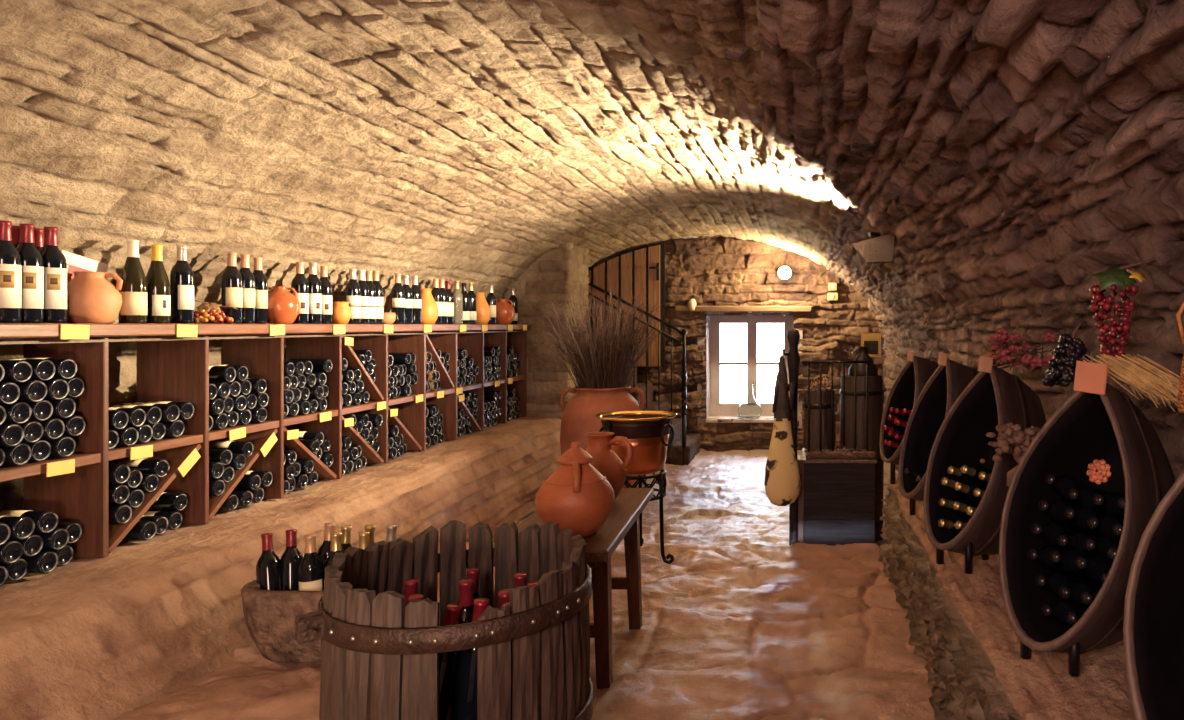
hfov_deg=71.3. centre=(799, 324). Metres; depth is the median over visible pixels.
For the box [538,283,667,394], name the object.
twigs
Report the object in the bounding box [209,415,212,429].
wine bottle
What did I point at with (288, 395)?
wine bottle
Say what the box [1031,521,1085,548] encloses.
wine bottle
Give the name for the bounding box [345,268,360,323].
wine bottle
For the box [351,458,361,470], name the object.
wine bottle
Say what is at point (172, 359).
wine rack
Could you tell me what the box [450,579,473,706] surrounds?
wine bottle
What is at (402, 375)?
wine bottles
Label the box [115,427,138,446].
wine bottle
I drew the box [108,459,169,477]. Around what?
wine bottle
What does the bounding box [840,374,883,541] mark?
tall cask
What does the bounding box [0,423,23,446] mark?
wine bottle
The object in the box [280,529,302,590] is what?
wine bottle
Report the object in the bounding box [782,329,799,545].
post
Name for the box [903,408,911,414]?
wine bottle
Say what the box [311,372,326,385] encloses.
wine bottle
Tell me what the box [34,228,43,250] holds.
wine bottle
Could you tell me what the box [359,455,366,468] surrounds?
wine bottle
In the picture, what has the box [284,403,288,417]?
wine bottle
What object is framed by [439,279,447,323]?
wine bottle
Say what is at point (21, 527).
wine bottle
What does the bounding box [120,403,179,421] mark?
wine bottle
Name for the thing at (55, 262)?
wine bottle
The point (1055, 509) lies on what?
wine bottle
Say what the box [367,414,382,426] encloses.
wine bottle
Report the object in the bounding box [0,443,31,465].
wine bottle
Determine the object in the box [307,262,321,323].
wine bottle
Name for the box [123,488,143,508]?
wine bottle
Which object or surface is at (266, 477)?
wine bottle
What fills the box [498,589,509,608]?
wine bottle
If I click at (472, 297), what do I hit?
wine bottle
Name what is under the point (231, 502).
wine bottle
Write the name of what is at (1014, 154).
ceiling
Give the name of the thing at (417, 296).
wine bottle
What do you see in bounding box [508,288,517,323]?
wine bottle
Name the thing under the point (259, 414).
wine bottle
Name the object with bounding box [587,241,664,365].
door
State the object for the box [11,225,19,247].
wine bottle
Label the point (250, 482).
wine bottle
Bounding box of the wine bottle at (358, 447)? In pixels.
[350,445,361,457]
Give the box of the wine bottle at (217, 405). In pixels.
[209,398,224,414]
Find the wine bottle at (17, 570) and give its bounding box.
[2,558,27,581]
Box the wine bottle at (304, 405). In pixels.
[296,400,310,414]
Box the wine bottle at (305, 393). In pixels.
[300,386,309,399]
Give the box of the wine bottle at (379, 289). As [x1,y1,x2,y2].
[373,271,382,323]
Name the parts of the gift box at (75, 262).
lid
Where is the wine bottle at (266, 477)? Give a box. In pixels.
[246,471,272,486]
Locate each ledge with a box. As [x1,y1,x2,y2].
[0,417,560,719]
[878,477,1134,719]
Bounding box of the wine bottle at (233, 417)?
[226,411,238,426]
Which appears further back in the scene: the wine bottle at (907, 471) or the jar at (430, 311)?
the jar at (430, 311)
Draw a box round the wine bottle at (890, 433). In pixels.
[888,431,904,440]
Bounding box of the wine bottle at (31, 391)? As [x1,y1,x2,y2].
[16,380,46,402]
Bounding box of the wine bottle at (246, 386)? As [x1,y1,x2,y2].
[239,380,251,395]
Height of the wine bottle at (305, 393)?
0.075 m
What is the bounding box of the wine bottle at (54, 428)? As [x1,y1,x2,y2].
[39,418,64,439]
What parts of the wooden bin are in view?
corner post, panel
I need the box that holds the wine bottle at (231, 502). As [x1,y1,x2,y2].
[218,494,237,510]
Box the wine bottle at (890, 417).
[888,415,907,427]
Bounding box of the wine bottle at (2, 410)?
[0,405,5,424]
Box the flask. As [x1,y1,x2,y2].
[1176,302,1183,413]
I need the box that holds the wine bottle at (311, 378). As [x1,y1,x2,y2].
[305,373,315,386]
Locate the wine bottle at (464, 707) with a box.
[451,598,489,719]
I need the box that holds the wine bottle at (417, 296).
[411,276,421,323]
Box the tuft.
[1083,354,1179,410]
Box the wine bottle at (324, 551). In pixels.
[317,522,334,564]
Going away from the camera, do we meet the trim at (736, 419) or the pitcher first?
the pitcher
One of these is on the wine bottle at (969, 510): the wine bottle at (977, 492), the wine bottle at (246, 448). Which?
the wine bottle at (977, 492)
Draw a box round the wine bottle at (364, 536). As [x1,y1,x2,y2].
[359,531,369,548]
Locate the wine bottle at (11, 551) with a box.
[0,540,22,564]
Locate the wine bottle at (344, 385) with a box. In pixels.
[342,382,347,394]
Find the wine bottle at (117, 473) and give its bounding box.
[108,464,130,483]
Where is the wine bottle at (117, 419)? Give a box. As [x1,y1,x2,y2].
[108,410,128,429]
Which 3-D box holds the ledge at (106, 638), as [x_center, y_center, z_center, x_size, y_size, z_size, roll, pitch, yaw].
[-2.382,1.130,2.885,0.956,0.610,8.970,0,0,0]
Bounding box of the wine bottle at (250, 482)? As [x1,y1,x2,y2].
[234,474,260,490]
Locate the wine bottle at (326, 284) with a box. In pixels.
[320,266,331,323]
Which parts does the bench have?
leg, leg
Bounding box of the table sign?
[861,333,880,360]
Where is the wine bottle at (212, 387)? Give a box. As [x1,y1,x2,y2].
[209,383,216,400]
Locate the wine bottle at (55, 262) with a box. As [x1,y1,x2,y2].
[40,227,66,322]
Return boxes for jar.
[268,286,299,323]
[420,288,438,323]
[475,292,490,323]
[496,299,514,323]
[559,385,645,487]
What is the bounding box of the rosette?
[1086,459,1111,484]
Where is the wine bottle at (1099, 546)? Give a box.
[1084,536,1118,561]
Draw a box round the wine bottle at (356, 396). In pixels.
[350,392,361,404]
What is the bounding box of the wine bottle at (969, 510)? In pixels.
[966,507,975,515]
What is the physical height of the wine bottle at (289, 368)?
0.075 m
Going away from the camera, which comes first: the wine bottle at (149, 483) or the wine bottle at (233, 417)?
the wine bottle at (149, 483)
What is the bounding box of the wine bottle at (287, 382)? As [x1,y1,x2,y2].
[284,376,290,390]
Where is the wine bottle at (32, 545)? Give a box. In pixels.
[16,534,42,557]
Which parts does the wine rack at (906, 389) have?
leg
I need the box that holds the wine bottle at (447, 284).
[445,281,453,323]
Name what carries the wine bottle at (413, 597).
on the wooden barrel
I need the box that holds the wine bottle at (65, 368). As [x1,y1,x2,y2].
[8,358,76,379]
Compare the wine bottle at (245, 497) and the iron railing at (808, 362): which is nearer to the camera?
the wine bottle at (245, 497)
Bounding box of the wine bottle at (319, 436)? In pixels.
[298,431,323,444]
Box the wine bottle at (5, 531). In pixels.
[0,522,10,545]
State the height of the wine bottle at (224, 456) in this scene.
0.075 m
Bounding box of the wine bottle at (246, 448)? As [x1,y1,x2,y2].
[209,441,253,457]
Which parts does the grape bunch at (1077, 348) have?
stem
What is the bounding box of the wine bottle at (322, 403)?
[316,397,326,411]
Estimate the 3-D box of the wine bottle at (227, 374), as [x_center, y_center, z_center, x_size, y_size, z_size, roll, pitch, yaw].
[-2.648,0.216,3.464,0.304,0.076,0.075,0,0,0]
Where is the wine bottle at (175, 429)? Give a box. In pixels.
[162,419,184,437]
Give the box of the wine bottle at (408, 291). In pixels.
[403,275,412,323]
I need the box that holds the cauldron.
[595,410,676,475]
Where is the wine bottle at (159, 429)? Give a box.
[150,422,165,440]
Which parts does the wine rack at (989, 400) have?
leg, leg, leg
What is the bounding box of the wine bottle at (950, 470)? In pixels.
[947,466,974,482]
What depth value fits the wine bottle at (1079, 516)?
1.88 m
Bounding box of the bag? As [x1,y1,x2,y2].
[764,352,800,505]
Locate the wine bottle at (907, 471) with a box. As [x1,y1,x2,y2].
[904,468,925,478]
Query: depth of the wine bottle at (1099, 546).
1.82 m
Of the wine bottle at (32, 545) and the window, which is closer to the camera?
the wine bottle at (32, 545)
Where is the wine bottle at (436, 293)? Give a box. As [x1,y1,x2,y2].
[431,279,441,323]
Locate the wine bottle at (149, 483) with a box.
[136,473,158,492]
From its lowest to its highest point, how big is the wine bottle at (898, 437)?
0.092 m
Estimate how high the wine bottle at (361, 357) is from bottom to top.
0.075 m
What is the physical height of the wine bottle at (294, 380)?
0.075 m
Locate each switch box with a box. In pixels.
[827,293,837,300]
[829,283,836,290]
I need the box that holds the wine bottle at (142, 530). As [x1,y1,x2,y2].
[122,521,156,540]
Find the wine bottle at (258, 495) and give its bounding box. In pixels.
[251,487,263,502]
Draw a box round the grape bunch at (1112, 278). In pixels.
[1089,258,1156,373]
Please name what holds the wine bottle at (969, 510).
in the wine rack at (989, 400)
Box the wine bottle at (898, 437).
[895,434,903,439]
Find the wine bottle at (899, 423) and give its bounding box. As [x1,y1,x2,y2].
[896,420,907,427]
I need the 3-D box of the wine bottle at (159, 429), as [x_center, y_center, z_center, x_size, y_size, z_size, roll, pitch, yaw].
[-2.667,0.416,3.102,0.304,0.075,0.075,0,0,1]
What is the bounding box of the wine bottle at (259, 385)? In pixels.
[246,378,266,393]
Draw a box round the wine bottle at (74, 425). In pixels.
[61,415,84,436]
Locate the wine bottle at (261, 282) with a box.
[253,257,267,323]
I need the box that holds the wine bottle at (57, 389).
[43,378,68,400]
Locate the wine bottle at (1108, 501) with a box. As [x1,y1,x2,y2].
[1092,492,1124,517]
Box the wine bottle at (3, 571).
[0,565,7,586]
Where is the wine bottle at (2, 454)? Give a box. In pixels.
[0,448,4,466]
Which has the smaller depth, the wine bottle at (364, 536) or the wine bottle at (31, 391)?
the wine bottle at (31, 391)
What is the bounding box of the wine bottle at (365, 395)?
[360,391,369,403]
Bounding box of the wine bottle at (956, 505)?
[952,501,978,518]
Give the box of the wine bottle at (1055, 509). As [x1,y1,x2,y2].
[1038,499,1080,528]
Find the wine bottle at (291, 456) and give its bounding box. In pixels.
[284,450,296,464]
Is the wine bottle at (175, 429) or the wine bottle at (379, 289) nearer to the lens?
the wine bottle at (175, 429)
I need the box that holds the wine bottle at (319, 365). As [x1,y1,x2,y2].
[289,359,332,372]
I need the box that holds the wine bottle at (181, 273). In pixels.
[170,245,193,323]
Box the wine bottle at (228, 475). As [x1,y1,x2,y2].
[219,466,233,482]
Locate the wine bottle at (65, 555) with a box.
[53,545,72,566]
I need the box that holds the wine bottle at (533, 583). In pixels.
[527,581,537,586]
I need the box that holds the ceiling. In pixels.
[0,0,1183,425]
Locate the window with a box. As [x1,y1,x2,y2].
[710,315,792,415]
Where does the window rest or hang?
in the wall at (717, 270)
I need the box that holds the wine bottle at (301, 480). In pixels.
[294,474,307,488]
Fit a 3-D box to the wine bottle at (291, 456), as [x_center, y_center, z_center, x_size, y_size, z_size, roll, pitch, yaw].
[-2.660,0.654,3.904,0.304,0.076,0.075,0,0,-1]
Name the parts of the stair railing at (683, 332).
rail, handrail, newel post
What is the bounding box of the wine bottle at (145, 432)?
[134,424,152,443]
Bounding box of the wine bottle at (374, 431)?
[370,427,378,438]
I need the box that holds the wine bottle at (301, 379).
[297,374,305,388]
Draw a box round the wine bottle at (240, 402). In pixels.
[231,395,246,410]
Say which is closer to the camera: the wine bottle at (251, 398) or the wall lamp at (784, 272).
the wine bottle at (251, 398)
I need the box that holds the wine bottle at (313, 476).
[306,471,317,485]
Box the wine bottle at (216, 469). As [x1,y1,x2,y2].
[209,462,223,478]
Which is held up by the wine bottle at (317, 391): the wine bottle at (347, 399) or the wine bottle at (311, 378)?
the wine bottle at (311, 378)
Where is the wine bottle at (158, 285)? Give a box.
[146,244,170,323]
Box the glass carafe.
[738,382,761,418]
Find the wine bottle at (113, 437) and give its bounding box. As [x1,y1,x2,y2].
[108,429,118,449]
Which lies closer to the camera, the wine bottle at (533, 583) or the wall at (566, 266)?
the wine bottle at (533, 583)
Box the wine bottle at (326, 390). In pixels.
[322,384,328,397]
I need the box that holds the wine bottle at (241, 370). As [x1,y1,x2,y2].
[209,365,247,381]
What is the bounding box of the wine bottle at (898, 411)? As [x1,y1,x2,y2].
[895,408,911,419]
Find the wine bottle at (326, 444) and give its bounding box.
[320,439,330,452]
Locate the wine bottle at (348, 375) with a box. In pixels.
[342,369,353,382]
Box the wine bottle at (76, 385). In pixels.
[66,377,83,397]
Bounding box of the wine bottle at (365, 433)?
[360,427,369,439]
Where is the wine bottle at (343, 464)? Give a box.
[342,462,345,475]
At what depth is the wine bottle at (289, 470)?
3.86 m
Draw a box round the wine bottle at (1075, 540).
[1057,531,1099,555]
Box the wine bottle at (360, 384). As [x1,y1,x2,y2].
[355,380,363,392]
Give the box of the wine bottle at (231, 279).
[221,252,242,323]
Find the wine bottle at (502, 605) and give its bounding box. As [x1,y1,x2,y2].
[501,602,511,714]
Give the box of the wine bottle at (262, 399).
[255,392,268,406]
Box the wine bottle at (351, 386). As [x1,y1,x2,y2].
[347,381,355,393]
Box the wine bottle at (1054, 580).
[1035,571,1092,595]
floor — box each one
[111,542,940,719]
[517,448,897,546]
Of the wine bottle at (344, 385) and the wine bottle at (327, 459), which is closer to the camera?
the wine bottle at (327, 459)
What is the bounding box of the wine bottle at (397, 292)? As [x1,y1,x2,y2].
[391,273,404,323]
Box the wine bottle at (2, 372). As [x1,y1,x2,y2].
[0,364,4,381]
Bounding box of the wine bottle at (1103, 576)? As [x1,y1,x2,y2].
[1100,573,1107,583]
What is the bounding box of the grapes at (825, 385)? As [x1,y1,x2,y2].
[805,377,830,390]
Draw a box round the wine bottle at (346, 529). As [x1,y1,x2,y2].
[341,525,351,553]
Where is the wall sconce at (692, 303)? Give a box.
[688,299,695,310]
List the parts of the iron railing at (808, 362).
rail, rail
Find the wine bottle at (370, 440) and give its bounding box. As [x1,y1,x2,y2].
[365,434,373,445]
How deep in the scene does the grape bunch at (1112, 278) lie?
2.00 m
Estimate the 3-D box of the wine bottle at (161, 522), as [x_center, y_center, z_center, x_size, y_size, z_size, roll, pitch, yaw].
[-2.657,0.787,3.099,0.304,0.076,0.075,0,0,0]
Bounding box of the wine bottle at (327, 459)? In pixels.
[320,453,333,466]
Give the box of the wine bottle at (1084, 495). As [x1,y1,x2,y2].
[1067,486,1109,512]
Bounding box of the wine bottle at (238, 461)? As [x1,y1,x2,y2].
[227,453,245,469]
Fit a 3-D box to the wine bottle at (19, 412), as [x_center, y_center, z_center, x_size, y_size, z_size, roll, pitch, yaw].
[-2.657,0.283,2.543,0.304,0.075,0.075,0,0,0]
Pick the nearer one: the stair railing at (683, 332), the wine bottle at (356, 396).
the wine bottle at (356, 396)
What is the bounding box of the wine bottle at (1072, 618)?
[1065,607,1087,624]
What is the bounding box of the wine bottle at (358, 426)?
[353,421,362,433]
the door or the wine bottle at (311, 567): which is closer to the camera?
the wine bottle at (311, 567)
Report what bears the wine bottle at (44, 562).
on the ledge at (106, 638)
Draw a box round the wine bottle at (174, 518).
[143,511,181,529]
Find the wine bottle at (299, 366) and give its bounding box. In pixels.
[284,361,304,375]
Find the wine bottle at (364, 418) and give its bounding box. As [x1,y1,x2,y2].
[354,414,368,426]
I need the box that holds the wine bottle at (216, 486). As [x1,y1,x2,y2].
[209,479,224,496]
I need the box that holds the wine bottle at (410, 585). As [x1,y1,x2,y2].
[404,579,418,605]
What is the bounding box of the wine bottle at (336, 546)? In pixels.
[324,532,342,583]
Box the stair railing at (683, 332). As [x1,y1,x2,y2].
[588,282,686,464]
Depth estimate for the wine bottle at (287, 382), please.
3.84 m
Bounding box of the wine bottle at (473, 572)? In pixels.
[457,567,479,603]
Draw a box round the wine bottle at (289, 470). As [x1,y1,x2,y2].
[284,465,294,479]
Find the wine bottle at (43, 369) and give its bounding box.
[0,359,54,381]
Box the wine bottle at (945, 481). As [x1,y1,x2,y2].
[941,477,969,498]
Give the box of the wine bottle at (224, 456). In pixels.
[209,449,231,465]
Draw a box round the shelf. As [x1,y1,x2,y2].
[0,375,524,481]
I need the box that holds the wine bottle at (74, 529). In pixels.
[56,522,81,543]
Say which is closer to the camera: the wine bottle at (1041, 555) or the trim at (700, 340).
the wine bottle at (1041, 555)
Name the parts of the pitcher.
handle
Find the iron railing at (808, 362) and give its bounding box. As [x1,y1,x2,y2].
[803,361,873,451]
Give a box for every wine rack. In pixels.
[0,323,530,557]
[879,355,938,483]
[898,358,978,514]
[923,365,1046,573]
[999,383,1175,676]
[1123,472,1183,719]
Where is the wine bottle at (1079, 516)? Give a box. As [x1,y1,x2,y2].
[1064,507,1105,533]
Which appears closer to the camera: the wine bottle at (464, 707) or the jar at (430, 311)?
the wine bottle at (464, 707)
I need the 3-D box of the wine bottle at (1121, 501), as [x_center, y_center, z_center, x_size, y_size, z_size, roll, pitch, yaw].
[0.798,0.436,1.832,0.233,0.105,0.057,0,0,-44]
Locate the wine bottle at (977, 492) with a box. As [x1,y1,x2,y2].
[973,488,984,497]
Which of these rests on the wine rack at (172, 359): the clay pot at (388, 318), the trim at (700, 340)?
the clay pot at (388, 318)
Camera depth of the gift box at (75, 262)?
2.89 m
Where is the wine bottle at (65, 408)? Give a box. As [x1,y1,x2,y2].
[50,397,75,418]
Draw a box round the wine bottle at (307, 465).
[295,459,313,473]
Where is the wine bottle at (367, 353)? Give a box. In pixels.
[353,349,371,361]
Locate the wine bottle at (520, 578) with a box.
[513,572,527,587]
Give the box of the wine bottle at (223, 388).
[209,382,230,398]
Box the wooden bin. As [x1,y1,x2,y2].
[797,448,876,545]
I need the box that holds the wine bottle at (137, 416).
[108,407,145,426]
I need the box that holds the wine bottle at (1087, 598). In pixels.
[1080,587,1100,604]
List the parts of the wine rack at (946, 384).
leg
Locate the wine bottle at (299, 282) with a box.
[291,262,308,323]
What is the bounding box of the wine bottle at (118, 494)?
[108,484,129,504]
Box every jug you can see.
[67,271,122,322]
[535,442,614,537]
[849,347,877,375]
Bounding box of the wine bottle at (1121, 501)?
[1117,497,1124,509]
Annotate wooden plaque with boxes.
[907,351,913,361]
[938,352,947,365]
[978,356,992,372]
[1073,361,1107,394]
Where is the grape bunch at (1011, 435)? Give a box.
[980,423,1039,486]
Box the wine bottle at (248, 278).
[239,254,254,323]
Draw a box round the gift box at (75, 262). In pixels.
[60,250,107,282]
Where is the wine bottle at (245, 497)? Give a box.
[231,490,252,506]
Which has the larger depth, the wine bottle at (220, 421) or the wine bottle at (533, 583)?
the wine bottle at (220, 421)
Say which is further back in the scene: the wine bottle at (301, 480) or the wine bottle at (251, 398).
the wine bottle at (301, 480)
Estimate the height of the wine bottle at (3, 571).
0.075 m
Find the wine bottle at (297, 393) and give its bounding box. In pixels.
[292,388,300,401]
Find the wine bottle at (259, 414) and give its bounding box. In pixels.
[249,407,266,422]
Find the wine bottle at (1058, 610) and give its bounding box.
[1040,599,1081,624]
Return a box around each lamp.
[778,266,790,278]
[852,232,895,262]
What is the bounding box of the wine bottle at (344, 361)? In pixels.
[342,358,347,370]
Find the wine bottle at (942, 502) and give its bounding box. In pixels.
[938,498,977,517]
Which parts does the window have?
pane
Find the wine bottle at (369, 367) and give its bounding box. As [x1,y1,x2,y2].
[364,362,373,374]
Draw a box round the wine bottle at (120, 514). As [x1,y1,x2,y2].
[108,504,131,524]
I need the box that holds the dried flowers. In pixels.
[983,328,1067,370]
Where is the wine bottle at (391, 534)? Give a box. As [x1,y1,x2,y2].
[386,524,396,542]
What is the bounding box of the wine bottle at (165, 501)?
[147,492,187,510]
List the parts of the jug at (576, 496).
lid, handle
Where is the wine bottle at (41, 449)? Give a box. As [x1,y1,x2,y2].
[25,439,50,461]
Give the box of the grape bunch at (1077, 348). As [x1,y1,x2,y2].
[1043,323,1090,386]
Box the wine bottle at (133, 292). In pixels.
[119,240,146,322]
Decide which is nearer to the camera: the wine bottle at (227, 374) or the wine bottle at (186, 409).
the wine bottle at (186, 409)
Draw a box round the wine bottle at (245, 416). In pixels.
[236,409,251,424]
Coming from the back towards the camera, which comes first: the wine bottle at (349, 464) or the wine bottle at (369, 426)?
the wine bottle at (369, 426)
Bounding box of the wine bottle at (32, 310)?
[16,223,43,322]
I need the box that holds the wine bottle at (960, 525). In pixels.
[954,521,967,529]
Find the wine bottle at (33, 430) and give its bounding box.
[19,421,43,442]
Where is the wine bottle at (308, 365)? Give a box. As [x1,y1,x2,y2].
[284,360,312,374]
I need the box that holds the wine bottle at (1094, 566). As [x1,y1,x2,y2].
[1075,555,1112,581]
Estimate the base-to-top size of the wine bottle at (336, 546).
0.317 m
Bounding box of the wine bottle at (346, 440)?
[342,436,350,448]
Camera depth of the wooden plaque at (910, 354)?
3.72 m
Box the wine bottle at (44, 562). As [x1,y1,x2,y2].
[24,551,57,573]
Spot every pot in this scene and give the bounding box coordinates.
[332,302,351,323]
[383,313,395,323]
[611,434,668,475]
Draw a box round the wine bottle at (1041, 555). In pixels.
[1027,545,1066,571]
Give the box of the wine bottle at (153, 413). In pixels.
[108,405,161,424]
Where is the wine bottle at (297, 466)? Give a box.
[292,462,300,476]
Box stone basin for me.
[240,580,323,662]
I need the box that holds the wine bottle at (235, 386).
[228,381,240,396]
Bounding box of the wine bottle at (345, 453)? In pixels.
[342,449,348,462]
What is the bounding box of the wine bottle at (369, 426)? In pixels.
[366,421,371,431]
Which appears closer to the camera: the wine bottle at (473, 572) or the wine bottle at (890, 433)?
the wine bottle at (473, 572)
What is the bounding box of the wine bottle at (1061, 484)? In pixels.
[1044,473,1089,504]
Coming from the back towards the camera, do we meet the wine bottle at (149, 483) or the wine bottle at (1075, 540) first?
the wine bottle at (149, 483)
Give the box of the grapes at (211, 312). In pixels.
[194,300,236,323]
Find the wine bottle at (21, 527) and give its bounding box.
[0,516,34,539]
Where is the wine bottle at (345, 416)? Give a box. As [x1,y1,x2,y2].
[342,414,355,426]
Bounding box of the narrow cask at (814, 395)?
[803,389,835,448]
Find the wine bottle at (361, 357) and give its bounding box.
[356,354,364,365]
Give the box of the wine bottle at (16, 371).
[0,360,32,382]
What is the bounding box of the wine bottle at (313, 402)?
[307,399,317,412]
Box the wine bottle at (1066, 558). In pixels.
[1049,549,1089,578]
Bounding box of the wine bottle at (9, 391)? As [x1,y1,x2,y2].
[0,382,19,404]
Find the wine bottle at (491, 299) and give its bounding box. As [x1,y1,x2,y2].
[486,285,495,323]
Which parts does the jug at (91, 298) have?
handle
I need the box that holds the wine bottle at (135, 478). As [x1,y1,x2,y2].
[123,469,141,488]
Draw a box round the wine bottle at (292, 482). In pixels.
[288,477,295,491]
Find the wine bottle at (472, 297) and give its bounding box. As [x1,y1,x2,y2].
[468,283,476,323]
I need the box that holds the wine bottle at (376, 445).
[371,440,379,451]
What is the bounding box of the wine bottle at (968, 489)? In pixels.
[954,482,986,502]
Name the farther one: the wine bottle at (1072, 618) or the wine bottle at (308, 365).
the wine bottle at (308, 365)
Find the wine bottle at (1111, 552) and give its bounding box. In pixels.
[1106,547,1117,559]
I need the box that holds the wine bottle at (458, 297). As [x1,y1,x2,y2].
[453,281,462,323]
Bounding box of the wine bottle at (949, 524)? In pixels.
[938,517,969,534]
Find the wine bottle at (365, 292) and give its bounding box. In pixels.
[358,270,369,323]
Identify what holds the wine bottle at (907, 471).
in the wine rack at (946, 384)
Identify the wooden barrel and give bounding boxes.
[295,520,592,719]
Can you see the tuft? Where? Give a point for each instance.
(1139, 374)
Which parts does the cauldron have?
ring handle, ring handle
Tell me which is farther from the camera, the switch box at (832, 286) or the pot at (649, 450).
the switch box at (832, 286)
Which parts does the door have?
handle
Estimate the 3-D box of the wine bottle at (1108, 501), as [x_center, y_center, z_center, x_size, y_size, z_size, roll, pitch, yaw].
[0.761,0.436,1.883,0.234,0.100,0.057,0,0,-44]
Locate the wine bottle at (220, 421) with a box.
[210,413,227,429]
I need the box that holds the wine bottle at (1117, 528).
[1112,524,1122,535]
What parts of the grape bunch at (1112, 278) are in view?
stem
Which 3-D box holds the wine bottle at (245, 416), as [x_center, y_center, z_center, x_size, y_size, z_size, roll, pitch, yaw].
[-2.659,0.416,3.579,0.304,0.075,0.075,0,0,0]
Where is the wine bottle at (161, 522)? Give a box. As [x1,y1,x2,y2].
[139,516,167,535]
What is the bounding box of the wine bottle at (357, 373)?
[347,368,360,381]
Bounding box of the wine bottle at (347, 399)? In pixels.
[342,393,351,406]
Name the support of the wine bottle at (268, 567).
in the stone basin
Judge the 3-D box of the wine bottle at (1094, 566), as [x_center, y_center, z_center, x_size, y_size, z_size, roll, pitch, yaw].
[0.708,0.579,1.850,0.231,0.118,0.057,0,0,-44]
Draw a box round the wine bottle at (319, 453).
[314,448,321,458]
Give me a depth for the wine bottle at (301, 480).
3.97 m
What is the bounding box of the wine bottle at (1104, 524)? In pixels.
[1087,514,1123,540]
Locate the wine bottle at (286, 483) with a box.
[284,480,289,494]
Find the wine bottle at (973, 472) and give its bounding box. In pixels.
[960,465,991,486]
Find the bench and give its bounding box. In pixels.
[493,488,653,688]
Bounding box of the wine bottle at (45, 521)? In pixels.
[0,510,58,533]
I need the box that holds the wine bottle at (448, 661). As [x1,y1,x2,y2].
[439,604,462,719]
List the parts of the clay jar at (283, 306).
handle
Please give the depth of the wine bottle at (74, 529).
2.74 m
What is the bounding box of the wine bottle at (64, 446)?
[46,436,75,457]
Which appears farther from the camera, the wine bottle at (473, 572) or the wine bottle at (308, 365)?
the wine bottle at (308, 365)
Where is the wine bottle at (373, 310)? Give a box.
[366,271,376,323]
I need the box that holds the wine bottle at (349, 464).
[345,460,353,473]
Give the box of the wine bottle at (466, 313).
[461,283,469,323]
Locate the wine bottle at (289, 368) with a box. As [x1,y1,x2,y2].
[284,362,294,376]
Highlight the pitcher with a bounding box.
[584,432,632,498]
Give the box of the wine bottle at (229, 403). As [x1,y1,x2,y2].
[222,396,233,412]
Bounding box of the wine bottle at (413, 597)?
[408,594,423,603]
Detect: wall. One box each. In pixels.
[0,358,285,510]
[504,242,589,418]
[588,235,886,451]
[883,351,1183,480]
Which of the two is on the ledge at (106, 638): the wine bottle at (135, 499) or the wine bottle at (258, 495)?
the wine bottle at (258, 495)
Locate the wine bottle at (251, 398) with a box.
[245,393,256,409]
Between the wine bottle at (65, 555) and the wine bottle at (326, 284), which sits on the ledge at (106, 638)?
the wine bottle at (65, 555)
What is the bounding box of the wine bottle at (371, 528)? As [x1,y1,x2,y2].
[364,525,375,542]
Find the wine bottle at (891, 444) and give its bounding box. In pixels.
[887,441,900,448]
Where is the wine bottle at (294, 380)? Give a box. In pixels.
[289,375,297,389]
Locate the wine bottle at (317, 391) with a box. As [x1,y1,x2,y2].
[308,385,323,399]
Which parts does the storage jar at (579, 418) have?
handle, handle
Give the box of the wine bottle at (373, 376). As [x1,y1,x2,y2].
[370,372,375,381]
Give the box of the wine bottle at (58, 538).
[37,528,68,550]
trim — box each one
[675,306,811,312]
[697,312,802,428]
[705,416,773,422]
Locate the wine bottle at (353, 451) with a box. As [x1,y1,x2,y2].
[347,447,358,459]
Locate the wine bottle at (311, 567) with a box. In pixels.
[298,534,323,590]
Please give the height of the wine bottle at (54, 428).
0.075 m
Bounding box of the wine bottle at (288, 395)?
[284,389,293,403]
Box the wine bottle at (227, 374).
[209,366,235,382]
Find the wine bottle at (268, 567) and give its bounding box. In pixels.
[256,533,281,590]
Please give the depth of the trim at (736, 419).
8.70 m
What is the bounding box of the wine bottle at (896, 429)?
[883,426,904,431]
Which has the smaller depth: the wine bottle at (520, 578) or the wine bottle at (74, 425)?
the wine bottle at (520, 578)
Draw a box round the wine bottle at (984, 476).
[978,471,990,481]
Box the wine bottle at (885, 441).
[884,439,900,449]
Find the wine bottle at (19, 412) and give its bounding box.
[1,401,31,424]
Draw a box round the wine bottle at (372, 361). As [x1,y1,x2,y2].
[369,358,375,368]
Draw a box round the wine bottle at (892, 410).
[889,407,912,417]
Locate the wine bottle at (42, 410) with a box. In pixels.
[27,399,52,421]
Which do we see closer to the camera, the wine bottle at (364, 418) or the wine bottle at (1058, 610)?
the wine bottle at (1058, 610)
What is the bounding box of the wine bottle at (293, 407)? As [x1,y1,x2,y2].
[287,402,298,416]
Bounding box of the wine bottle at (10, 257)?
[0,220,21,322]
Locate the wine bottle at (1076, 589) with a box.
[1058,581,1102,606]
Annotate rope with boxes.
[806,445,875,458]
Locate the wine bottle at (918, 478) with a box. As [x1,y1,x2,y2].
[916,475,921,481]
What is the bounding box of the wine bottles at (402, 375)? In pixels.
[388,346,520,458]
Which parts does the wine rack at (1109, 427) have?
leg, leg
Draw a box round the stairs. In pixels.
[597,366,699,465]
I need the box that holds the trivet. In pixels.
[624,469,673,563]
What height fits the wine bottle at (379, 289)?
0.320 m
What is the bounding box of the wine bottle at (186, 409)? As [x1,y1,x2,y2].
[137,402,193,419]
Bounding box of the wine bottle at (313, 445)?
[298,439,319,453]

